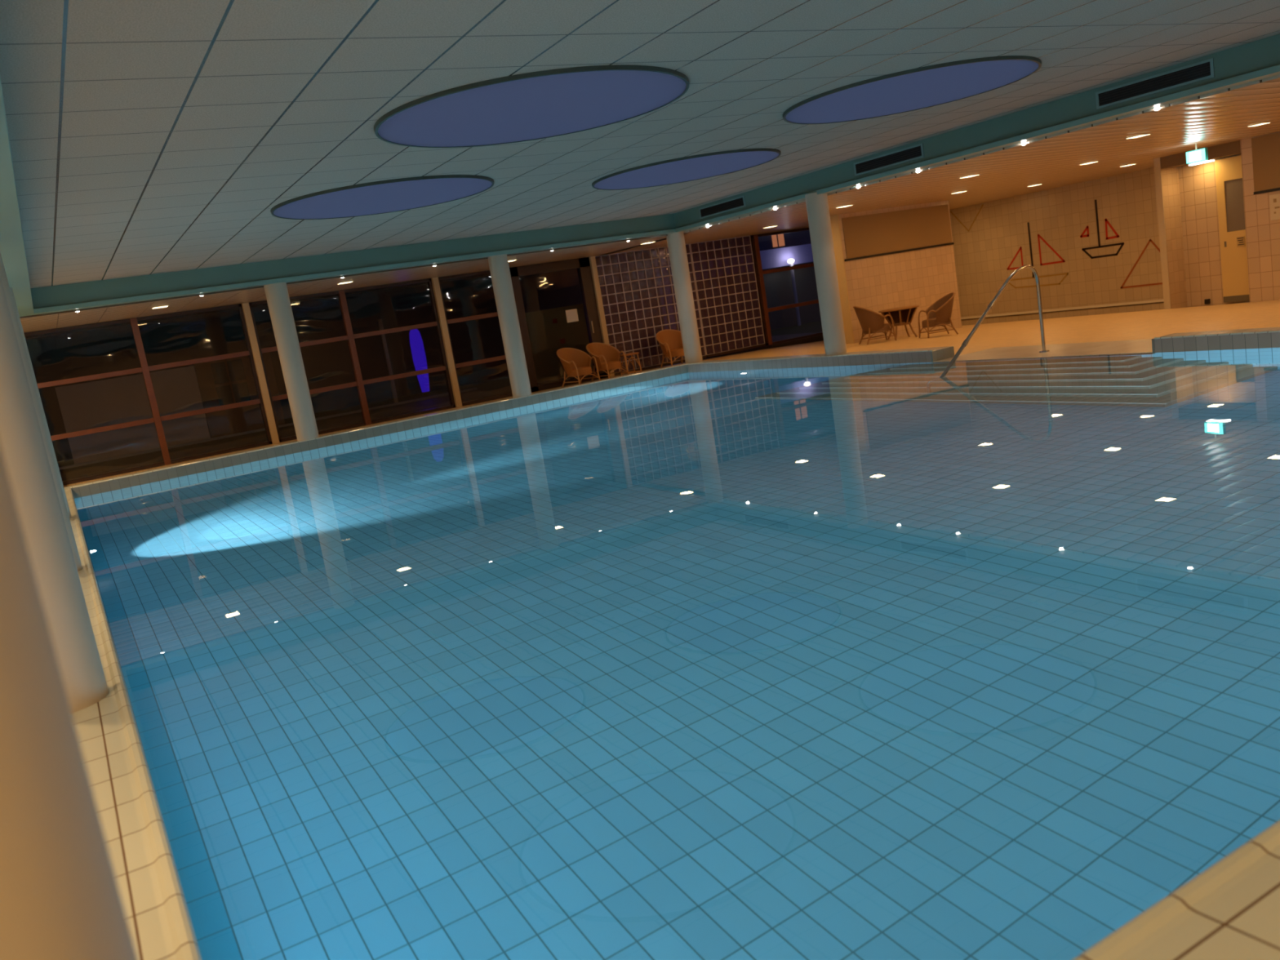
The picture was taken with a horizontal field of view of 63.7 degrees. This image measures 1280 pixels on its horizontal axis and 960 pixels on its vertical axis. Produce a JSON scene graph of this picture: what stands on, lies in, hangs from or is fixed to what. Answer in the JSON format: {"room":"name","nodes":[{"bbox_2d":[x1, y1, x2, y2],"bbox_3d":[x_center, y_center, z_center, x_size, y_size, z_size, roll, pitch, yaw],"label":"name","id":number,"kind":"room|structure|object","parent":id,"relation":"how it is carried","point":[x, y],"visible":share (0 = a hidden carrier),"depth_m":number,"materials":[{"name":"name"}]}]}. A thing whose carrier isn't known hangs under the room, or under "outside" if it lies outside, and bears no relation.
{"room":"indoor swimming pool","nodes":[
{"label":"indoor swimming pool","id":0,"kind":"room"},
{"bbox_2d":[71,702,142,959],"bbox_3d":[-5.061,1.312,5.399,3.910,0.345,24.200,-14,11,-28],"label":"deck","id":1,"kind":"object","parent":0,"point":[87,721],"depth_m":3.18,"materials":[{"name":"tile"}]},
{"bbox_2d":[9,287,71,518],"bbox_3d":[-6.104,-0.728,10.191,0.340,2.355,0.340,-14,11,-28],"label":"column","id":2,"kind":"structure","parent":1,"relation":"on","point":[11,288],"depth_m":10.22,"materials":[{"name":"paint"}]},
{"bbox_2d":[0,251,82,571],"bbox_3d":[-4.287,-0.482,7.036,0.340,2.355,0.340,-14,11,-28],"label":"column","id":3,"kind":"structure","parent":1,"relation":"on","point":[2,272],"depth_m":7.06,"materials":[{"name":"paint"}]},
{"bbox_2d":[0,275,108,713],"bbox_3d":[-2.509,-0.241,3.949,0.340,2.355,0.340,-14,11,-28],"label":"column","id":4,"kind":"structure","parent":1,"relation":"on","point":[22,445],"depth_m":3.96,"materials":[{"name":"paint"}]},
{"bbox_2d":[0,446,137,959],"bbox_3d":[-0.727,0.000,0.854,0.340,2.355,0.340,-14,11,-28],"label":"column","id":5,"kind":"structure","parent":1,"relation":"on","point":[60,899],"depth_m":0.89,"materials":[{"name":"paint"}]},
{"bbox_2d":[64,487,201,959],"bbox_3d":[-4.025,0.609,7.450,0.110,0.015,14.838,-14,11,-28],"label":"pool edge","id":6,"kind":"structure","parent":1,"relation":"on","point":[164,926],"depth_m":2.95,"materials":[{"name":"tile"}]},
{"bbox_2d":[0,0,1279,288],"bbox_3d":[-0.012,-3.084,9.352,10.200,0.001,15.000,-14,11,-28],"label":"ceiling","id":7,"kind":"structure","parent":0,"point":[146,137],"depth_m":7.00,"materials":[{"name":"white paint"}]},
{"bbox_2d":[270,174,493,219],"bbox_3d":[-2.564,-2.838,10.354,2.210,0.046,2.210,-14,11,-28],"label":"skylight","id":8,"kind":"object","parent":7,"relation":"attached to","point":[388,196],"visible":0.98,"depth_m":10.17,"materials":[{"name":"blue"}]},
{"bbox_2d":[373,64,688,147],"bbox_3d":[-0.749,-2.598,7.231,2.210,0.046,2.210,-14,11,-28],"label":"skylight","id":9,"kind":"object","parent":7,"relation":"attached to","point":[551,103],"visible":0.94,"depth_m":7.01,"materials":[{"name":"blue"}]},
{"bbox_2d":[591,148,781,190],"bbox_3d":[0.535,-3.638,12.077,2.230,0.046,2.230,-14,11,-28],"label":"skylight","id":10,"kind":"object","parent":7,"relation":"attached to","point":[694,167],"visible":0.96,"depth_m":11.89,"materials":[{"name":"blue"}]},
{"bbox_2d":[782,55,1041,124],"bbox_3d":[2.364,-3.424,9.098,2.210,0.046,2.210,-14,11,-28],"label":"skylight","id":11,"kind":"object","parent":7,"relation":"attached to","point":[926,86],"visible":0.93,"depth_m":8.90,"materials":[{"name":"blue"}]},
{"bbox_2d":[673,33,1279,231],"bbox_3d":[4.574,-4.092,11.753,0.460,0.332,15.120,-14,11,-28],"label":"beam","id":12,"kind":"structure","parent":7,"relation":"attached to","point":[1264,53],"depth_m":11.83,"materials":[{"name":"paint"}]},
{"bbox_2d":[698,195,746,218],"bbox_3d":[1.336,-4.468,16.903,0.014,0.170,1.300,-14,11,-28],"label":"air vent","id":13,"kind":"object","parent":12,"relation":"attached to","point":[740,202],"visible":1,"depth_m":16.88,"materials":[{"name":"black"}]},
{"bbox_2d":[853,142,924,176],"bbox_3d":[3.259,-4.208,13.566,0.014,0.170,1.280,-14,11,-28],"label":"air vent","id":14,"kind":"object","parent":12,"relation":"attached to","point":[915,152],"visible":1,"depth_m":13.53,"materials":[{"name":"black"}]},
{"bbox_2d":[1095,57,1214,109],"bbox_3d":[5.127,-3.955,10.321,0.014,0.170,1.265,-14,11,-28],"label":"air vent","id":15,"kind":"object","parent":12,"relation":"attached to","point":[1205,69],"visible":1,"depth_m":10.28,"materials":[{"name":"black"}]},
{"bbox_2d":[1152,106,1161,111],"bbox_3d":[5.289,-3.796,10.541,0.084,0.036,0.084,-14,11,-28],"label":"spotlight","id":16,"kind":"object","parent":12,"relation":"attached to","point":[1156,108],"visible":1,"depth_m":10.52,"materials":[{"name":"silver metal"}]},
{"bbox_2d":[19,75,1279,333],"bbox_3d":[3.440,-3.496,10.441,25.700,0.050,25.500,-14,11,-28],"label":"ceiling","id":17,"kind":"structure","parent":0,"point":[1221,117],"depth_m":15.99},
{"bbox_2d":[151,305,168,308],"bbox_3d":[-7.229,-2.604,15.528,0.240,0.009,0.240,-14,11,-28],"label":"recessed light","id":18,"kind":"object","parent":17,"relation":"in","point":[165,305],"visible":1,"depth_m":15.46,"materials":[{"name":"beige"}]},
{"bbox_2d":[337,280,354,284],"bbox_3d":[-4.809,-3.218,16.815,0.240,0.009,0.240,-14,11,-28],"label":"recessed light","id":19,"kind":"object","parent":17,"relation":"in","point":[351,281],"visible":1,"depth_m":16.76,"materials":[{"name":"beige"}]},
{"bbox_2d":[30,213,675,308],"bbox_3d":[-3.762,-3.461,15.977,10.950,0.332,0.400,-14,11,-28],"label":"beam","id":20,"kind":"structure","parent":17,"relation":"attached to","point":[129,286],"depth_m":15.28,"materials":[{"name":"paint"}]},
{"bbox_2d":[19,228,677,316],"bbox_3d":[-3.804,-3.291,15.931,10.260,0.060,0.460,-14,11,-28],"label":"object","id":21,"kind":"structure","parent":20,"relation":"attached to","point":[322,275],"depth_m":15.27,"materials":[{"name":"teal paint"}]},
{"bbox_2d":[957,173,981,178],"bbox_3d":[5.020,-4.626,15.704,0.240,0.009,0.240,-14,11,-28],"label":"recessed light","id":22,"kind":"object","parent":17,"relation":"in","point":[967,176],"visible":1,"depth_m":15.65,"materials":[{"name":"beige"}]},
{"bbox_2d":[1079,160,1099,164],"bbox_3d":[7.468,-5.272,17.152,0.240,0.009,0.240,-14,11,-28],"label":"recessed light","id":23,"kind":"object","parent":17,"relation":"in","point":[1097,161],"visible":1,"depth_m":17.09,"materials":[{"name":"beige"}]},
{"bbox_2d":[1124,133,1152,138],"bbox_3d":[6.474,-4.466,13.393,0.240,0.009,0.240,-14,11,-28],"label":"recessed light","id":24,"kind":"object","parent":17,"relation":"in","point":[1143,135],"visible":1,"depth_m":13.35,"materials":[{"name":"beige"}]},
{"bbox_2d":[1185,143,1214,165],"bbox_3d":[9.033,-5.278,16.663,0.120,0.330,0.430,-14,11,-28],"label":"exit sign","id":25,"kind":"object","parent":17,"relation":"hanging from","point":[1197,155],"visible":1,"depth_m":16.67,"materials":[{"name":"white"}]},
{"bbox_2d":[1188,160,1214,165],"bbox_3d":[9.075,-5.127,16.659,0.120,0.025,0.360,-14,11,-28],"label":"diffuser","id":26,"kind":"object","parent":25,"relation":"attached to","point":[1193,162],"depth_m":16.68,"materials":[{"name":"white plastic"}]},
{"bbox_2d":[1245,121,1272,127],"bbox_3d":[8.853,-5.084,14.743,0.240,0.009,0.240,-14,11,-28],"label":"recessed light","id":27,"kind":"object","parent":17,"relation":"in","point":[1262,123],"visible":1,"depth_m":14.70,"materials":[{"name":"beige"}]},
{"bbox_2d":[62,299,1279,487],"bbox_3d":[4.120,-1.410,14.405,21.500,0.570,19.405,-14,11,-28],"label":"floor","id":28,"kind":"structure","parent":0,"point":[1148,324],"depth_m":16.91,"materials":[{"name":"tile"}]},
{"bbox_2d":[241,302,279,444],"bbox_3d":[-6.680,-1.862,18.128,0.110,2.485,0.190,-14,11,-28],"label":"window post","id":29,"kind":"object","parent":28,"relation":"on","point":[246,308],"visible":1,"depth_m":18.04,"materials":[{"name":"brown wood"}]},
{"bbox_2d":[63,363,687,488],"bbox_3d":[-3.469,-0.902,16.337,10.726,0.218,0.400,-14,11,-28],"label":"trim","id":30,"kind":"structure","parent":28,"relation":"on","point":[682,364],"depth_m":15.81,"materials":[{"name":"tile"}]},
{"bbox_2d":[263,282,319,441],"bbox_3d":[-5.157,-1.751,15.260,0.316,2.355,0.316,-14,11,-28],"label":"column","id":31,"kind":"structure","parent":30,"relation":"on","point":[277,295],"depth_m":15.14,"materials":[{"name":"paint"}]},
{"bbox_2d":[488,253,532,398],"bbox_3d":[-2.139,-2.530,16.938,0.316,2.355,0.316,-14,11,-28],"label":"column","id":32,"kind":"structure","parent":30,"relation":"on","point":[499,266],"depth_m":16.81,"materials":[{"name":"paint"}]},
{"bbox_2d":[666,231,702,364],"bbox_3d":[0.801,-3.292,18.595,0.316,2.355,0.316,-14,11,-28],"label":"column","id":33,"kind":"structure","parent":30,"relation":"on","point":[675,241],"depth_m":18.47,"materials":[{"name":"paint"}]},
{"bbox_2d":[431,277,462,407],"bbox_3d":[-3.721,-2.625,19.773,0.110,2.485,0.190,-14,11,-28],"label":"window post","id":34,"kind":"object","parent":28,"relation":"on","point":[435,282],"visible":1,"depth_m":19.69,"materials":[{"name":"brown wood"}]},
{"bbox_2d":[556,347,600,387],"bbox_3d":[-1.264,-2.260,20.472,0.675,0.776,0.698,1,14,45],"label":"wicker armchair","id":35,"kind":"object","parent":28,"relation":"on","point":[575,362],"visible":0.98,"depth_m":20.55,"materials":[{"name":"wicker"}]},
{"bbox_2d":[588,256,614,377],"bbox_3d":[-0.818,-3.374,21.386,0.110,2.485,0.190,-14,11,-28],"label":"window post","id":36,"kind":"object","parent":28,"relation":"on","point":[592,259],"visible":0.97,"depth_m":21.25,"materials":[{"name":"brown wood"}]},
{"bbox_2d":[586,342,629,382],"bbox_3d":[-0.700,-2.415,20.842,0.675,0.776,0.698,1,14,45],"label":"wicker armchair","id":37,"kind":"object","parent":28,"relation":"on","point":[606,356],"visible":0.94,"depth_m":20.92,"materials":[{"name":"wicker"}]},
{"bbox_2d":[619,351,641,376],"bbox_3d":[-0.207,-2.377,21.151,0.356,0.431,0.306,-14,11,-28],"label":"side table","id":38,"kind":"object","parent":28,"relation":"on","point":[630,353],"visible":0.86,"depth_m":21.11,"materials":[{"name":"wicker"}]},
{"bbox_2d":[655,328,684,368],"bbox_3d":[0.717,-2.790,21.688,0.698,0.776,0.675,-13,10,-23],"label":"wicker armchair","id":39,"kind":"object","parent":28,"relation":"on","point":[670,341],"visible":0.73,"depth_m":21.85,"materials":[{"name":"wicker"}]},
{"bbox_2d":[687,346,951,364],"bbox_3d":[2.405,-1.795,16.248,0.400,0.308,6.283,-14,11,-28],"label":"trim","id":40,"kind":"structure","parent":28,"relation":"on","point":[921,349],"depth_m":15.48,"materials":[{"name":"tile"}]},
{"bbox_2d":[804,191,847,355],"bbox_3d":[2.736,-3.014,15.139,0.316,2.355,0.316,-14,11,-28],"label":"column","id":41,"kind":"structure","parent":40,"relation":"on","point":[817,205],"depth_m":15.02,"materials":[{"name":"paint"}]},
{"bbox_2d":[853,306,897,344],"bbox_3d":[4.510,-3.033,19.957,0.675,0.776,0.698,-10,10,-4],"label":"wicker armchair","id":42,"kind":"object","parent":28,"relation":"on","point":[871,322],"visible":1,"depth_m":19.74,"materials":[{"name":"brown wicker"}]},
{"bbox_2d":[878,305,919,339],"bbox_3d":[5.149,-3.091,20.363,0.790,0.609,0.790,-14,11,-28],"label":"table","id":43,"kind":"object","parent":28,"relation":"on","point":[900,316],"visible":0.94,"depth_m":20.36,"materials":[{"name":"brown wicker"}]},
{"bbox_2d":[918,292,958,337],"bbox_3d":[5.614,-3.090,19.375,0.675,0.776,0.698,-9,10,-1],"label":"wicker armchair","id":44,"kind":"object","parent":28,"relation":"on","point":[939,313],"visible":1,"depth_m":19.19,"materials":[{"name":"brown wicker"}]},
{"bbox_2d":[930,346,954,362],"bbox_3d":[3.973,-1.601,13.518,0.400,0.245,0.035,-14,11,-28],"label":"trim","id":45,"kind":"structure","parent":28,"relation":"on","point":[948,352],"depth_m":13.48,"materials":[{"name":"tile"}]},
{"bbox_2d":[1160,166,1187,308],"bbox_3d":[11.008,-4.647,19.923,2.900,3.310,0.115,-14,11,-28],"label":"wall pier","id":46,"kind":"object","parent":28,"relation":"on","point":[1170,176],"visible":0.07,"depth_m":19.29,"materials":[{"name":"tile"}]},
{"bbox_2d":[1204,298,1210,304],"bbox_3d":[10.596,-3.334,19.248,0.060,0.090,0.080,-14,11,-28],"label":"door stop","id":47,"kind":"object","parent":28,"relation":"on","point":[1206,300],"visible":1,"depth_m":19.22,"materials":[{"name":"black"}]},
{"bbox_2d":[1153,327,1279,338],"bbox_3d":[7.023,-1.171,8.230,0.400,0.308,6.005,-14,11,-28],"label":"trim","id":48,"kind":"structure","parent":28,"relation":"on","point":[1268,330],"depth_m":10.24,"materials":[{"name":"tile"}]},
{"bbox_2d":[1151,333,1174,352],"bbox_3d":[5.521,-1.391,10.829,0.400,0.245,0.035,-14,11,-28],"label":"trim","id":49,"kind":"structure","parent":48,"relation":"attached to","point":[1153,344],"depth_m":10.73,"materials":[{"name":"tile"}]},
{"bbox_2d":[74,347,1279,959],"bbox_3d":[0.278,-0.348,9.853,9.926,0.001,14.618,-14,11,-28],"label":"pool water","id":50,"kind":"object","parent":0,"point":[980,660],"visible":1,"depth_m":3.86,"materials":[{"name":"blue liquid"}]},
{"bbox_2d":[830,214,854,343],"bbox_3d":[4.071,-3.935,20.844,0.020,2.810,0.330,-14,11,-28],"label":"wall","id":51,"kind":"structure","parent":0,"point":[835,225],"depth_m":20.77,"materials":[{"name":"brown paint"}]},
{"bbox_2d":[838,200,961,342],"bbox_3d":[5.388,-4.274,21.577,3.080,2.810,0.320,-14,11,-28],"label":"wall partition","id":52,"kind":"structure","parent":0,"point":[921,277],"depth_m":21.44,"materials":[{"name":"tile"}]},
{"bbox_2d":[841,204,951,258],"bbox_3d":[5.347,-5.148,21.287,2.960,0.800,0.022,-14,11,-28],"label":"wall panel","id":53,"kind":"object","parent":52,"relation":"attached to","point":[904,229],"visible":1,"depth_m":21.24,"materials":[{"name":"brown wood"}]},
{"bbox_2d":[844,242,954,261],"bbox_3d":[5.408,-4.732,21.350,3.060,0.040,0.030,-14,11,-28],"label":"wall strip","id":54,"kind":"object","parent":52,"relation":"attached to","point":[950,243],"visible":1,"depth_m":21.30,"materials":[{"name":"black"}]},
{"bbox_2d":[933,338,1152,362],"bbox_3d":[5.082,-1.502,12.364,1.154,0.126,3.080,-14,11,-28],"label":"floor","id":55,"kind":"structure","parent":0,"point":[1134,346],"depth_m":12.30,"materials":[{"name":"beige tile"}]},
{"bbox_2d":[949,167,1164,325],"bbox_3d":[10.312,-5.285,24.149,0.200,3.260,8.200,-14,11,-28],"label":"wall","id":56,"kind":"structure","parent":0,"point":[983,255],"depth_m":24.38,"materials":[{"name":"tile"}]},
{"bbox_2d":[950,204,983,231],"bbox_3d":[8.458,-6.720,26.602,0.004,0.618,1.121,-14,11,-28],"label":"mural","id":57,"kind":"object","parent":56,"relation":"attached to","point":[983,204],"visible":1,"depth_m":26.63,"materials":[{"name":"brown"}]},
{"bbox_2d":[1006,222,1068,288],"bbox_3d":[9.599,-5.489,25.121,0.004,1.582,1.864,-14,11,-28],"label":"mural","id":58,"kind":"object","parent":56,"relation":"attached to","point":[1028,229],"visible":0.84,"depth_m":25.08,"materials":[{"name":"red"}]},
{"bbox_2d":[960,299,1164,319],"bbox_3d":[9.960,-4.112,25.078,0.034,0.073,6.000,-14,11,-28],"label":"wall ledge","id":59,"kind":"object","parent":56,"relation":"attached to","point":[1154,301],"visible":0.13,"depth_m":24.52,"materials":[{"name":"white paint"}]},
{"bbox_2d":[1080,200,1124,258],"bbox_3d":[10.477,-5.719,23.434,0.004,1.309,1.116,-14,11,-28],"label":"mural","id":60,"kind":"object","parent":56,"relation":"attached to","point":[1106,221],"visible":1,"depth_m":23.45,"materials":[{"name":"black"}]},
{"bbox_2d":[1120,239,1162,288],"bbox_3d":[11.198,-4.767,22.579,0.004,1.015,1.586,-14,11,-28],"label":"mural","id":61,"kind":"object","parent":56,"relation":"attached to","point":[1150,240],"visible":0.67,"depth_m":22.82,"materials":[{"name":"brown"}]},
{"bbox_2d":[1153,157,1171,309],"bbox_3d":[9.765,-4.327,19.232,0.015,3.310,0.125,-14,11,-28],"label":"wall","id":62,"kind":"structure","parent":0,"point":[1157,162],"depth_m":19.18,"materials":[{"name":"beige paint"}]},
{"bbox_2d":[1160,140,1240,168],"bbox_3d":[10.137,-5.824,18.412,0.500,0.210,1.468,-14,11,-28],"label":"lintel","id":63,"kind":"object","parent":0,"point":[1230,148],"visible":0.64,"depth_m":18.11,"materials":[{"name":"brown"}]},
{"bbox_2d":[1177,154,1249,306],"bbox_3d":[10.716,-4.572,18.711,0.180,2.960,1.700,-14,11,-28],"label":"wall","id":64,"kind":"structure","parent":0,"point":[1197,183],"depth_m":19.10,"materials":[{"name":"tile"}]},
{"bbox_2d":[1176,884,1279,959],"bbox_3d":[11.411,-1.153,4.160,24.090,0.345,5.985,-14,11,-28],"label":"deck","id":65,"kind":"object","parent":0,"point":[1254,934],"depth_m":1.74,"materials":[{"name":"tile"}]},
{"bbox_2d":[1072,820,1279,959],"bbox_3d":[3.921,0.001,3.461,10.146,0.015,0.110,-14,11,-28],"label":"pool edge","id":66,"kind":"structure","parent":65,"relation":"on","point":[1178,922],"depth_m":1.83,"materials":[{"name":"tile"}]},
{"bbox_2d":[1240,131,1279,302],"bbox_3d":[14.506,-3.888,11.133,0.200,2.960,15.730,-14,11,-28],"label":"wall","id":67,"kind":"structure","parent":0,"point":[1262,233],"depth_m":17.69,"materials":[{"name":"tile"}]},
{"bbox_2d":[1251,132,1279,191],"bbox_3d":[14.226,-4.845,10.956,0.025,0.890,15.230,-14,11,-28],"label":"wall panel","id":68,"kind":"object","parent":67,"relation":"attached to","point":[1265,148],"visible":1,"depth_m":17.34,"materials":[{"name":"brown wood"}]},
{"bbox_2d":[1253,187,1279,194],"bbox_3d":[14.295,-4.390,11.037,0.030,0.045,15.240,-14,11,-28],"label":"wall strip","id":69,"kind":"object","parent":67,"relation":"attached to","point":[1276,188],"visible":1,"depth_m":17.42,"materials":[{"name":"black"}]},
{"bbox_2d":[1269,193,1279,220],"bbox_3d":[10.863,-4.582,17.130,0.023,0.420,0.760,-14,11,-28],"label":"notice board","id":70,"kind":"object","parent":67,"relation":"attached to","point":[1274,200],"visible":1,"depth_m":17.38,"materials":[{"name":"beige paper"}]},
{"bbox_3d":[-4.392,-3.977,19.455,21.300,0.465,0.150,-14,11,-28],"label":"lintel","id":71,"kind":"object","parent":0,"visible":0},
{"bbox_2d":[23,303,272,485],"bbox_3d":[-9.707,-1.088,16.485,6.950,2.485,0.140,-14,11,-28],"label":"window","id":72,"kind":"structure","parent":71,"relation":"attached to","point":[144,369],"depth_m":17.31,"materials":[{"name":"brown wood"}]},
{"bbox_2d":[438,270,512,406],"bbox_3d":[-3.062,-2.804,20.191,1.490,2.485,0.120,-14,11,-28],"label":"window","id":73,"kind":"structure","parent":71,"relation":"attached to","point":[491,314],"depth_m":20.02,"materials":[{"name":"brown wood"}]},
{"bbox_2d":[509,257,608,392],"bbox_3d":[-1.649,-3.165,20.953,1.800,2.485,0.160,-14,11,-28],"label":"door","id":74,"kind":"structure","parent":73,"relation":"attached to","point":[582,264],"depth_m":20.89,"materials":[{"name":"brown wood"}]},
{"bbox_2d":[564,308,578,322],"bbox_3d":[-1.391,-3.362,21.094,0.260,0.250,0.006,-14,11,-28],"label":"paper notice","id":75,"kind":"object","parent":74,"relation":"attached to","point":[571,314],"visible":1,"depth_m":21.09,"materials":[{"name":"beige paper"}]},
{"bbox_2d":[595,243,706,375],"bbox_3d":[0.227,-3.657,22.018,2.419,2.495,0.120,-14,11,-28],"label":"tiled wall","id":76,"kind":"structure","parent":71,"relation":"attached to","point":[637,287],"depth_m":21.87,"materials":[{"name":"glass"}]},
{"bbox_2d":[688,235,765,357],"bbox_3d":[1.960,-4.104,22.981,1.634,2.495,0.120,-14,11,-28],"label":"tiled wall","id":77,"kind":"structure","parent":71,"relation":"attached to","point":[725,276],"depth_m":22.94,"materials":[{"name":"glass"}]},
{"bbox_2d":[750,227,822,345],"bbox_3d":[3.820,-4.577,24.004,2.680,2.485,0.140,-14,11,-28],"label":"window","id":78,"kind":"structure","parent":71,"relation":"attached to","point":[759,273],"depth_m":23.46,"materials":[{"name":"brown wood"}]},
{"label":"floor","id":79,"kind":"structure","parent":0,"visible":0},
{"bbox_3d":[3.874,-0.512,11.940,1.741,1.183,5.930,-14,11,-28],"label":"steps","id":80,"kind":"structure","parent":79,"relation":"on","visible":0},
{"bbox_2d":[940,264,1049,377],"bbox_3d":[4.063,-1.371,11.995,2.038,2.065,0.120,-14,11,-28],"label":"handrail","id":81,"kind":"object","parent":80,"relation":"on","point":[991,304],"visible":0.8,"depth_m":12.04,"materials":[{"name":"silver metal"}]},
{"label":"wall","id":82,"kind":"structure","parent":0,"visible":0},
{"bbox_2d":[71,364,688,498],"bbox_3d":[-3.373,-0.909,16.161,9.926,0.145,0.001,-14,11,-28],"label":"pool edge","id":83,"kind":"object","parent":82,"relation":"attached to","point":[157,476],"depth_m":15.65,"materials":[{"name":"tile"}]},
{"label":"wall","id":84,"kind":"structure","parent":0,"visible":0},
{"bbox_2d":[687,351,931,372],"bbox_3d":[2.324,-1.803,15.969,0.001,0.145,5.883,-14,11,-28],"label":"trim","id":85,"kind":"structure","parent":84,"relation":"attached to","point":[914,357],"depth_m":15.37,"materials":[{"name":"tile"}]},
{"bbox_2d":[1153,332,1279,352],"bbox_3d":[6.742,-1.205,8.297,0.001,0.145,5.605,-14,11,-28],"label":"trim","id":86,"kind":"structure","parent":84,"relation":"attached to","point":[1257,340],"depth_m":10.13,"materials":[{"name":"tile"}]},
{"bbox_3d":[10.861,-4.468,17.970,0.320,2.960,0.200,-14,11,-28],"label":"wall","id":87,"kind":"structure","parent":0,"visible":0},
{"bbox_2d":[1214,155,1249,302],"bbox_3d":[10.733,-4.481,18.433,0.055,2.550,0.730,-14,11,-28],"label":"door","id":88,"kind":"structure","parent":87,"relation":"in","point":[1228,173],"depth_m":18.54,"materials":[{"name":"brown wood"}]},
{"bbox_2d":[1236,235,1244,247],"bbox_3d":[10.746,-4.263,18.441,0.008,0.180,0.140,-14,11,-28],"label":"notice","id":89,"kind":"object","parent":88,"relation":"attached to","point":[1240,240],"visible":1,"depth_m":18.43,"materials":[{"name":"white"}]},
{"bbox_3d":[-4.434,-1.768,6.746,0.510,0.332,15.120,-14,11,-28],"label":"beam","id":90,"kind":"structure","parent":0,"visible":0},
{"bbox_2d":[0,78,34,315],"bbox_3d":[-4.372,-1.624,6.753,0.560,0.060,15.050,-14,11,-28],"label":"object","id":91,"kind":"structure","parent":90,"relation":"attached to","point":[12,250],"depth_m":6.74,"materials":[{"name":"teal paint"}]},
{"label":"outside","id":92,"kind":"structure","parent":0,"visible":0},
{"bbox_2d":[770,320,822,336],"bbox_3d":[9.547,-6.708,39.847,23.000,0.430,19.700,-14,11,-28],"label":"lawn","id":93,"kind":"structure","parent":92,"point":[815,326],"depth_m":29.00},
{"bbox_2d":[758,230,821,329],"bbox_3d":[5.865,-7.146,32.025,10.500,4.200,0.500,-14,11,-28],"label":"building","id":94,"kind":"structure","parent":93,"relation":"on","point":[776,250],"depth_m":31.31,"materials":[{"name":"blue"}]},
{"bbox_2d":[786,258,800,325],"bbox_3d":[4.660,-5.645,30.986,0.220,2.007,0.220,-14,11,-28],"label":"lamp","id":95,"kind":"object","parent":93,"relation":"on","point":[790,261],"visible":1,"depth_m":30.94,"materials":[{"name":"grey"}]},
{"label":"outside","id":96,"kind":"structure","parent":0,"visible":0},
{"bbox_2d":[57,331,823,480],"bbox_3d":[-12.386,-0.958,27.115,29.000,0.430,20.650,-14,11,-28],"label":"ground","id":97,"kind":"structure","parent":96,"point":[500,386],"depth_m":22.03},
{"bbox_2d":[54,365,210,464],"bbox_3d":[-10.592,-1.369,21.639,2.650,1.630,0.150,-14,11,-28],"label":"wall","id":98,"kind":"structure","parent":97,"relation":"on","point":[104,402],"depth_m":21.51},
{"bbox_2d":[188,351,284,438],"bbox_3d":[-9.103,-1.954,23.278,1.600,1.750,1.020,-14,11,-28],"label":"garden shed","id":99,"kind":"object","parent":97,"relation":"on","point":[228,380],"visible":0.73,"depth_m":22.77,"materials":[{"name":"brown"}]},
{"bbox_2d":[58,387,477,470],"bbox_3d":[-9.955,-0.690,21.810,14.000,0.050,0.120,-14,11,-28],"label":"kerb","id":100,"kind":"object","parent":97,"relation":"on","point":[473,388],"visible":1,"depth_m":22.39,"materials":[{"name":"grey"}]},
{"bbox_2d":[25,268,582,462],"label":"window","id":101,"kind":"structure","parent":97,"relation":"on","point":[53,357],"depth_m":26.52,"materials":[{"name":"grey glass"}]},
{"bbox_2d":[24,273,490,338],"bbox_3d":[-10.923,-3.217,20.269,26.000,0.150,7.640,-14,11,-28],"label":"canopy","id":102,"kind":"object","parent":101,"relation":"attached to","point":[486,274],"depth_m":24.63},
{"bbox_2d":[377,319,398,403],"bbox_3d":[-5.960,-2.793,24.386,0.080,2.020,0.080,-14,11,-28],"label":"post","id":103,"kind":"object","parent":97,"relation":"on","point":[380,321],"visible":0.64,"depth_m":24.35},
{"bbox_2d":[408,328,429,392],"bbox_3d":[-5.239,-2.851,24.519,0.310,1.520,0.310,-14,11,-28],"label":"column","id":104,"kind":"structure","parent":97,"relation":"on","point":[419,357],"depth_m":24.39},
{"bbox_2d":[524,303,593,382],"bbox_3d":[-1.767,-3.246,24.250,2.200,1.620,0.170,-14,11,-28],"label":"wall","id":105,"kind":"structure","parent":97,"relation":"on","point":[549,331],"depth_m":24.03,"materials":[{"name":"brown paint"}]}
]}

